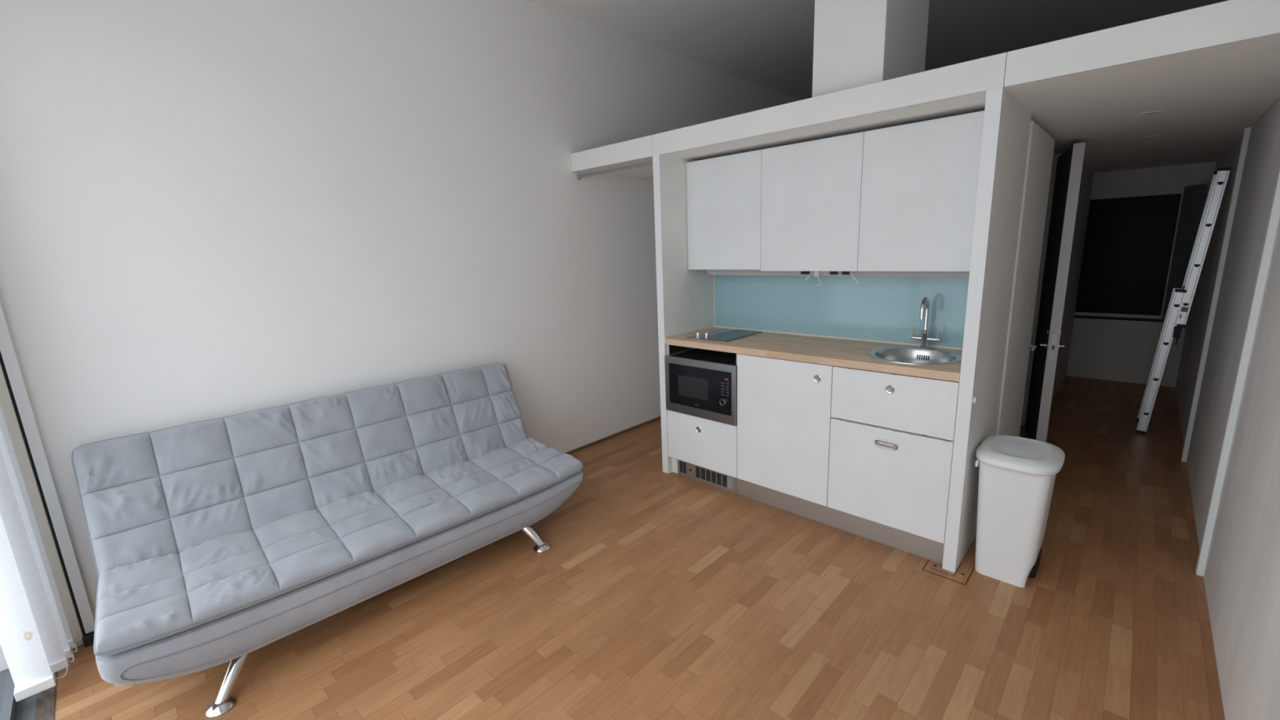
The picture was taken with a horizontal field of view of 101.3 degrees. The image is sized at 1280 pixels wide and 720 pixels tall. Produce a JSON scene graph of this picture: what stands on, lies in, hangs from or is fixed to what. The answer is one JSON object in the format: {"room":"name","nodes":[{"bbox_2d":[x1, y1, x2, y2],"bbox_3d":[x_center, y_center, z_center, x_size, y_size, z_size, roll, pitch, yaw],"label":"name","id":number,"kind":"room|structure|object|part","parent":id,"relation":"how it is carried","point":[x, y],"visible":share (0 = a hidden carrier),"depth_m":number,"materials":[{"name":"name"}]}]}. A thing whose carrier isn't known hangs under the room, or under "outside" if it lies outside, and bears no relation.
{"room":"studio apartment","nodes":[
{"label":"studio apartment","id":0,"kind":"room"},
{"bbox_2d":[0,0,800,646],"bbox_3d":[0.017,-0.979,4.723,0.120,3.389,8.115,9,17,43],"label":"wall","id":1,"kind":"structure","parent":0,"point":[210,209],"depth_m":2.80,"materials":[{"name":"paint"}]},
{"bbox_2d":[35,671,56,719],"bbox_3d":[-1.239,1.545,1.053,3.620,0.104,0.048,9,17,43],"label":"trim","id":2,"kind":"structure","parent":1,"relation":"attached to","point":[45,709],"depth_m":2.02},
{"bbox_2d":[571,135,652,172],"bbox_3d":[-0.214,-1.446,3.698,0.819,0.129,0.020,9,17,43],"label":"trim","id":3,"kind":"structure","parent":1,"relation":"attached to","point":[641,148],"depth_m":3.66,"materials":[{"name":"white paint"}]},
{"bbox_2d":[563,415,661,454],"bbox_3d":[0.237,0.547,5.125,0.014,0.022,7.795,9,17,43],"label":"baseboard","id":4,"kind":"structure","parent":1,"relation":"attached to","point":[582,447],"depth_m":4.62,"materials":[{"name":"brown wood"}]},
{"bbox_2d":[576,161,653,179],"bbox_3d":[-0.175,-1.359,3.752,0.826,0.042,0.042,9,17,43],"label":"rail","id":5,"kind":"object","parent":1,"relation":"attached to","point":[579,176],"visible":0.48,"depth_m":3.75,"materials":[{"name":"metal"}]},
{"bbox_2d":[53,375,1225,719],"bbox_3d":[1.535,0.822,3.902,3.860,0.100,8.035,9,17,43],"label":"floor","id":6,"kind":"structure","parent":0,"point":[655,594],"depth_m":2.31,"materials":[{"name":"brown wood"}]},
{"bbox_2d":[71,362,583,718],"bbox_3d":[-1.345,0.681,2.686,2.056,0.911,0.923,-14,17,-43],"label":"sofa","id":7,"kind":"object","parent":6,"relation":"on","point":[214,542],"visible":1,"depth_m":2.42,"materials":[{"name":"grey fabric"}]},
{"bbox_3d":[-1.582,1.196,2.053,0.064,0.186,0.227,-2,12,0],"label":"leg","id":8,"kind":"part","parent":7,"relation":"part of","materials":[{"name":"silver metal"}]},
{"bbox_3d":[-1.557,0.487,2.858,2.042,0.588,0.336,-14,17,-43],"label":"backrest","id":9,"kind":"part","parent":7,"relation":"part of","materials":[{"name":"grey fabric"}]},
{"bbox_3d":[-1.257,0.766,2.614,2.042,0.126,0.566,-14,17,-43],"label":"seat","id":10,"kind":"part","parent":7,"relation":"part of","materials":[{"name":"grey fabric"}]},
{"bbox_3d":[-0.628,0.966,2.943,0.174,0.180,0.064,3,13,22],"label":"leg","id":11,"kind":"part","parent":7,"relation":"part of","materials":[{"name":"silver metal"}]},
{"bbox_2d":[666,344,737,477],"bbox_3d":[0.601,0.279,3.740,0.586,0.831,0.591,9,17,43],"label":"base cabinet","id":12,"kind":"object","parent":6,"relation":"on","point":[709,444],"visible":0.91,"depth_m":3.58,"materials":[{"name":"paint"}]},
{"bbox_2d":[664,348,737,426],"bbox_3d":[0.533,0.159,3.644,0.582,0.397,0.447,9,17,43],"label":"microwave","id":13,"kind":"object","parent":12,"relation":"in","point":[700,383],"visible":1,"depth_m":3.49,"materials":[{"name":"metal"}]},
{"bbox_3d":[0.400,0.186,3.501,0.516,0.285,0.020,9,17,43],"label":"glass door","id":14,"kind":"part","parent":13,"relation":"part of","materials":[{"name":"black glass"}]},
{"bbox_3d":[0.418,0.562,3.592,0.584,0.355,0.018,9,17,43],"label":"drawer","id":15,"kind":"part","parent":12,"relation":"part of","materials":[{"name":"paint"}]},
{"bbox_2d":[671,457,736,493],"bbox_3d":[0.443,0.794,3.681,0.556,0.132,0.017,9,17,43],"label":"floor vent","id":16,"kind":"object","parent":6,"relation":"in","point":[722,481],"visible":0.92,"depth_m":3.67,"materials":[{"name":"metal"}]},
{"bbox_2d":[737,353,834,506],"bbox_3d":[1.036,0.350,3.334,0.607,0.831,0.591,9,17,43],"label":"base cabinet","id":17,"kind":"object","parent":6,"relation":"on","point":[784,406],"visible":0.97,"depth_m":3.11,"materials":[{"name":"paint"}]},
{"bbox_2d":[664,327,962,382],"bbox_3d":[1.025,-0.077,3.238,1.798,0.040,0.589,9,17,43],"label":"countertop","id":18,"kind":"structure","parent":17,"relation":"on","point":[851,353],"depth_m":3.08,"materials":[{"name":"brown wood"}]},
{"bbox_2d":[685,328,762,342],"bbox_3d":[0.591,-0.188,3.660,0.330,0.032,0.450,9,17,43],"label":"cooktop","id":19,"kind":"object","parent":18,"relation":"in","point":[724,335],"visible":1,"depth_m":3.62,"materials":[{"name":"glass"}]},
{"bbox_3d":[0.633,-0.173,3.623,0.205,0.003,0.440,9,17,43],"label":"glass","id":20,"kind":"part","parent":19,"relation":"part of","materials":[{"name":"black glass"}]},
{"bbox_2d":[868,346,961,380],"bbox_3d":[1.472,0.056,2.828,0.444,0.174,0.444,9,17,43],"label":"sink","id":21,"kind":"object","parent":18,"relation":"in","point":[904,355],"visible":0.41,"depth_m":2.95,"materials":[{"name":"metal"}]},
{"bbox_2d":[910,296,940,348],"bbox_3d":[1.575,-0.209,2.942,0.157,0.300,0.144,-7,13,-21],"label":"tap","id":22,"kind":"object","parent":18,"relation":"on","point":[925,305],"visible":1,"depth_m":2.95,"materials":[{"name":"silver metal"}]},
{"bbox_3d":[1.583,-0.151,3.001,0.061,0.074,0.024,9,17,43],"label":"lever","id":23,"kind":"part","parent":22,"relation":"part of","materials":[{"name":"silver metal"}]},
{"bbox_3d":[1.572,-0.251,2.899,0.023,0.200,0.147,8,16,38],"label":"spout","id":24,"kind":"part","parent":22,"relation":"part of","materials":[{"name":"silver metal"}]},
{"bbox_3d":[1.649,-0.141,2.940,0.061,0.074,0.024,9,17,43],"label":"lever","id":25,"kind":"part","parent":22,"relation":"part of","materials":[{"name":"silver metal"}]},
{"bbox_3d":[0.984,0.104,2.911,0.045,0.045,0.004,9,17,43],"label":"handle","id":26,"kind":"part","parent":17,"relation":"part of","materials":[{"name":"silver metal"}]},
{"bbox_2d":[736,477,944,564],"bbox_3d":[1.096,0.900,3.073,1.239,0.132,0.016,9,17,43],"label":"plinth","id":27,"kind":"object","parent":6,"relation":"on","point":[926,548],"visible":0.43,"depth_m":2.99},
{"bbox_2d":[826,365,959,543],"bbox_3d":[1.474,0.421,2.924,0.600,0.831,0.593,9,17,43],"label":"base cabinet","id":28,"kind":"object","parent":6,"relation":"on","point":[892,435],"visible":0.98,"depth_m":2.70,"materials":[{"name":"paint"}]},
{"bbox_3d":[1.274,0.438,2.713,0.117,0.045,0.008,9,17,43],"label":"handle","id":29,"kind":"part","parent":28,"relation":"part of","materials":[{"name":"metal"}]},
{"bbox_3d":[1.264,0.149,2.650,0.045,0.045,0.004,9,17,43],"label":"handle","id":30,"kind":"part","parent":28,"relation":"part of","materials":[{"name":"silver metal"}]},
{"bbox_3d":[1.288,0.616,2.759,0.598,0.533,0.018,9,17,43],"label":"door","id":31,"kind":"part","parent":28,"relation":"part of","materials":[{"name":"paint"}]},
{"bbox_3d":[1.272,0.209,2.671,0.598,0.286,0.018,9,17,43],"label":"drawer","id":32,"kind":"part","parent":28,"relation":"part of","materials":[{"name":"paint"}]},
{"bbox_2d":[922,560,974,585],"bbox_3d":[1.548,1.044,2.630,0.191,0.003,0.190,9,17,43],"label":"floor plate","id":33,"kind":"object","parent":6,"relation":"on","point":[963,572],"depth_m":2.60,"materials":[{"name":"brown wood"}]},
{"bbox_2d":[974,435,1065,587],"bbox_3d":[1.827,0.724,2.567,0.328,0.632,0.402,9,17,43],"label":"pedal bin","id":34,"kind":"object","parent":6,"relation":"on","point":[1017,474],"visible":1,"depth_m":2.45,"materials":[{"name":"white plastic"}]},
{"bbox_3d":[1.816,0.448,2.508,0.328,0.066,0.402,9,17,43],"label":"lid","id":35,"kind":"part","parent":34,"relation":"part of","materials":[{"name":"white plastic"}]},
{"bbox_2d":[1135,167,1231,435],"bbox_3d":[4.206,-0.412,4.092,0.254,2.023,0.392,9,17,43],"label":"ladder","id":36,"kind":"object","parent":6,"relation":"on","point":[1182,296],"visible":1,"depth_m":3.98,"materials":[{"name":"metal"}]},
{"bbox_2d":[652,155,714,473],"bbox_3d":[1.816,-0.685,5.351,0.056,2.211,4.866,9,17,43],"label":"wall","id":37,"kind":"structure","parent":0,"point":[685,296],"depth_m":3.64,"materials":[{"name":"paint"}]},
{"bbox_2d":[812,0,929,97],"bbox_3d":[1.252,-1.863,2.813,0.364,0.951,0.635,9,17,43],"label":"wall column","id":38,"kind":"structure","parent":0,"point":[857,43],"depth_m":2.65,"materials":[{"name":"white paint"}]},
{"bbox_2d":[525,0,1228,100],"bbox_3d":[1.348,-2.498,3.126,3.900,0.150,8.235,9,17,43],"label":"ceiling","id":39,"kind":"structure","parent":0,"point":[766,43],"depth_m":4.18,"materials":[{"name":"paint"}]},
{"bbox_2d":[875,440,896,448],"bbox_3d":[1.274,0.438,2.713,0.109,0.037,0.001,9,17,43],"label":"handle","id":40,"kind":"object","parent":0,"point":[878,444],"depth_m":2.71,"materials":[{"name":"silver metal"}]},
{"bbox_2d":[887,386,893,391],"bbox_3d":[1.264,0.149,2.650,0.028,0.028,0.001,9,17,43],"label":"knob","id":41,"kind":"object","parent":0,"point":[889,388],"depth_m":2.65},
{"bbox_2d":[574,34,1279,179],"bbox_3d":[2.471,-1.715,4.466,3.616,0.123,4.841,9,17,43],"label":"ceiling","id":42,"kind":"structure","parent":0,"point":[1206,98],"depth_m":2.62,"materials":[{"name":"paint"}]},
{"bbox_2d":[1137,111,1162,115],"bbox_3d":[2.648,-1.280,2.723,0.094,0.004,0.094,9,17,43],"label":"recessed light","id":43,"kind":"object","parent":42,"relation":"in","point":[1152,113],"visible":1,"depth_m":2.72,"materials":[{"name":"paint"}]},
{"bbox_2d":[1140,135,1159,138],"bbox_3d":[3.343,-1.462,3.437,0.094,0.004,0.094,9,17,43],"label":"recessed light","id":44,"kind":"object","parent":42,"relation":"in","point":[1149,136],"visible":1,"depth_m":3.44,"materials":[{"name":"paint"}]},
{"bbox_2d":[942,87,1031,573],"bbox_3d":[1.748,-0.095,2.631,0.068,2.211,0.728,9,17,43],"label":"wall","id":45,"kind":"structure","parent":0,"point":[1006,122],"depth_m":2.46,"materials":[{"name":"paint"}]},
{"bbox_2d":[651,52,1007,155],"bbox_3d":[0.781,-1.284,2.770,1.918,0.129,0.020,9,17,43],"label":"beam","id":46,"kind":"structure","parent":45,"relation":"attached to","point":[984,74],"depth_m":2.54,"materials":[{"name":"white paint"}]},
{"bbox_2d":[995,120,1054,436],"bbox_3d":[2.317,-0.223,3.176,0.084,2.174,0.855,9,17,43],"label":"door","id":47,"kind":"structure","parent":45,"relation":"in","point":[1041,146],"depth_m":3.06,"materials":[{"name":"paint"}]},
{"bbox_3d":[2.574,-0.128,3.435,0.040,0.139,0.134,9,17,43],"label":"handle","id":48,"kind":"part","parent":47,"relation":"part of","materials":[{"name":"silver metal"}]},
{"bbox_2d":[1021,153,1093,425],"bbox_3d":[4.054,-0.709,5.053,0.120,2.211,2.205,9,17,43],"label":"wall","id":49,"kind":"structure","parent":0,"point":[1087,175],"depth_m":5.07,"materials":[{"name":"paint"}]},
{"bbox_2d":[1025,142,1085,442],"bbox_3d":[3.078,-0.415,3.928,0.140,2.174,0.763,5,14,31],"label":"door","id":50,"kind":"structure","parent":49,"relation":"in","point":[1069,163],"depth_m":3.72,"materials":[{"name":"grey paint"}]},
{"bbox_3d":[2.942,-0.155,3.743,0.140,0.139,0.134,5,14,31],"label":"handle","id":51,"kind":"part","parent":50,"relation":"part of","materials":[{"name":"silver metal"}]},
{"bbox_3d":[2.890,-0.087,3.669,0.026,0.190,0.002,5,14,31],"label":"lock plate","id":52,"kind":"part","parent":50,"relation":"part of","materials":[{"name":"metal"}]},
{"bbox_2d":[1066,161,1216,386],"bbox_3d":[4.201,-1.498,6.359,3.620,3.389,0.120,9,17,43],"label":"wall","id":53,"kind":"structure","parent":0,"point":[1116,350],"depth_m":5.59,"materials":[{"name":"paint"}]},
{"bbox_2d":[1074,177,1207,323],"bbox_3d":[5.024,-1.095,5.540,1.138,1.525,0.448,9,17,43],"label":"window","id":54,"kind":"structure","parent":53,"relation":"in","point":[1140,239],"depth_m":5.45,"materials":[{"name":"glass"}]},
{"bbox_3d":[5.056,-1.098,5.569,0.825,1.205,0.006,9,17,43],"label":"pane","id":55,"kind":"part","parent":54,"relation":"part of","materials":[{"name":"black glass"}]},
{"bbox_2d":[1174,98,1279,719],"bbox_3d":[2.733,-0.539,2.190,0.120,3.389,8.115,9,17,43],"label":"wall","id":56,"kind":"structure","parent":0,"point":[1242,576],"depth_m":2.17,"materials":[{"name":"white paint"}]},
{"bbox_2d":[1004,0,1279,87],"bbox_3d":[1.797,-1.120,1.823,0.875,0.129,0.020,9,17,43],"label":"beam","id":57,"kind":"structure","parent":56,"relation":"attached to","point":[1230,21],"depth_m":1.83,"materials":[{"name":"white paint"}]},
{"bbox_2d":[1181,127,1250,462],"bbox_3d":[3.823,-0.364,3.497,0.025,2.211,0.050,9,17,43],"label":"trim","id":58,"kind":"structure","parent":56,"relation":"attached to","point":[1246,131],"depth_m":3.46,"materials":[{"name":"paint"}]},
{"bbox_2d":[1195,164,1279,576],"bbox_3d":[2.641,-0.055,2.283,0.025,2.211,0.045,9,17,43],"label":"trim","id":59,"kind":"structure","parent":56,"relation":"attached to","point":[1274,213],"depth_m":2.30,"materials":[{"name":"paint"}]},
{"bbox_3d":[-1.382,-0.039,0.625,3.620,3.389,0.080,9,17,43],"label":"wall","id":60,"kind":"structure","parent":0,"visible":0},
{"bbox_2d":[0,299,94,719],"bbox_3d":[-1.291,0.065,0.741,3.620,2.970,0.292,9,17,43],"label":"window","id":61,"kind":"structure","parent":60,"relation":"in","point":[15,404],"depth_m":2.16,"materials":[{"name":"paint"}]},
{"bbox_3d":[-1.315,1.492,0.963,3.620,0.048,0.060,9,17,43],"label":"rail","id":62,"kind":"part","parent":61,"relation":"part of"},
{"bbox_2d":[0,404,77,702],"bbox_3d":[-1.316,0.061,0.773,3.460,2.843,0.163,9,17,43],"label":"curtain","id":63,"kind":"object","parent":61,"relation":"attached to","point":[37,642],"visible":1,"depth_m":2.01,"materials":[{"name":"fabric"}]},
{"bbox_3d":[-2.364,1.160,2.152,0.023,0.196,0.276,-11,15,-34],"label":"bead chain","id":64,"kind":"part","parent":63,"relation":"part of","materials":[{"name":"white plastic"}]},
{"bbox_3d":[1.253,-0.253,3.453,1.800,2.211,0.060,9,17,43],"label":"wall","id":65,"kind":"structure","parent":0,"visible":0},
{"bbox_2d":[686,149,761,269],"bbox_3d":[0.647,-0.989,3.569,0.583,0.721,0.312,9,17,43],"label":"upper cabinet","id":66,"kind":"object","parent":65,"relation":"attached to","point":[724,193],"visible":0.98,"depth_m":3.44,"materials":[{"name":"laminate"}]},
{"bbox_2d":[760,131,864,271],"bbox_3d":[1.082,-0.915,3.165,0.610,0.730,0.312,9,17,43],"label":"upper cabinet","id":67,"kind":"object","parent":65,"relation":"attached to","point":[811,190],"visible":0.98,"depth_m":3.03,"materials":[{"name":"laminate"}]},
{"bbox_2d":[664,275,968,350],"bbox_3d":[1.020,-0.339,3.188,1.798,0.492,0.598,9,17,43],"label":"backsplash","id":68,"kind":"structure","parent":65,"relation":"attached to","point":[878,308],"depth_m":3.32,"materials":[{"name":"blue glass"}]},
{"bbox_2d":[706,269,969,277],"bbox_3d":[1.163,-0.564,3.254,1.729,0.090,0.200,9,17,43],"label":"panel","id":69,"kind":"object","parent":65,"relation":"attached to","point":[713,272],"visible":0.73,"depth_m":3.12,"materials":[{"name":"white plastic"}]},
{"bbox_2d":[857,110,984,271],"bbox_3d":[1.522,-0.844,2.755,0.597,0.729,0.312,9,17,43],"label":"upper cabinet","id":70,"kind":"object","parent":65,"relation":"attached to","point":[919,186],"visible":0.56,"depth_m":2.64,"materials":[{"name":"laminate"}]}
]}

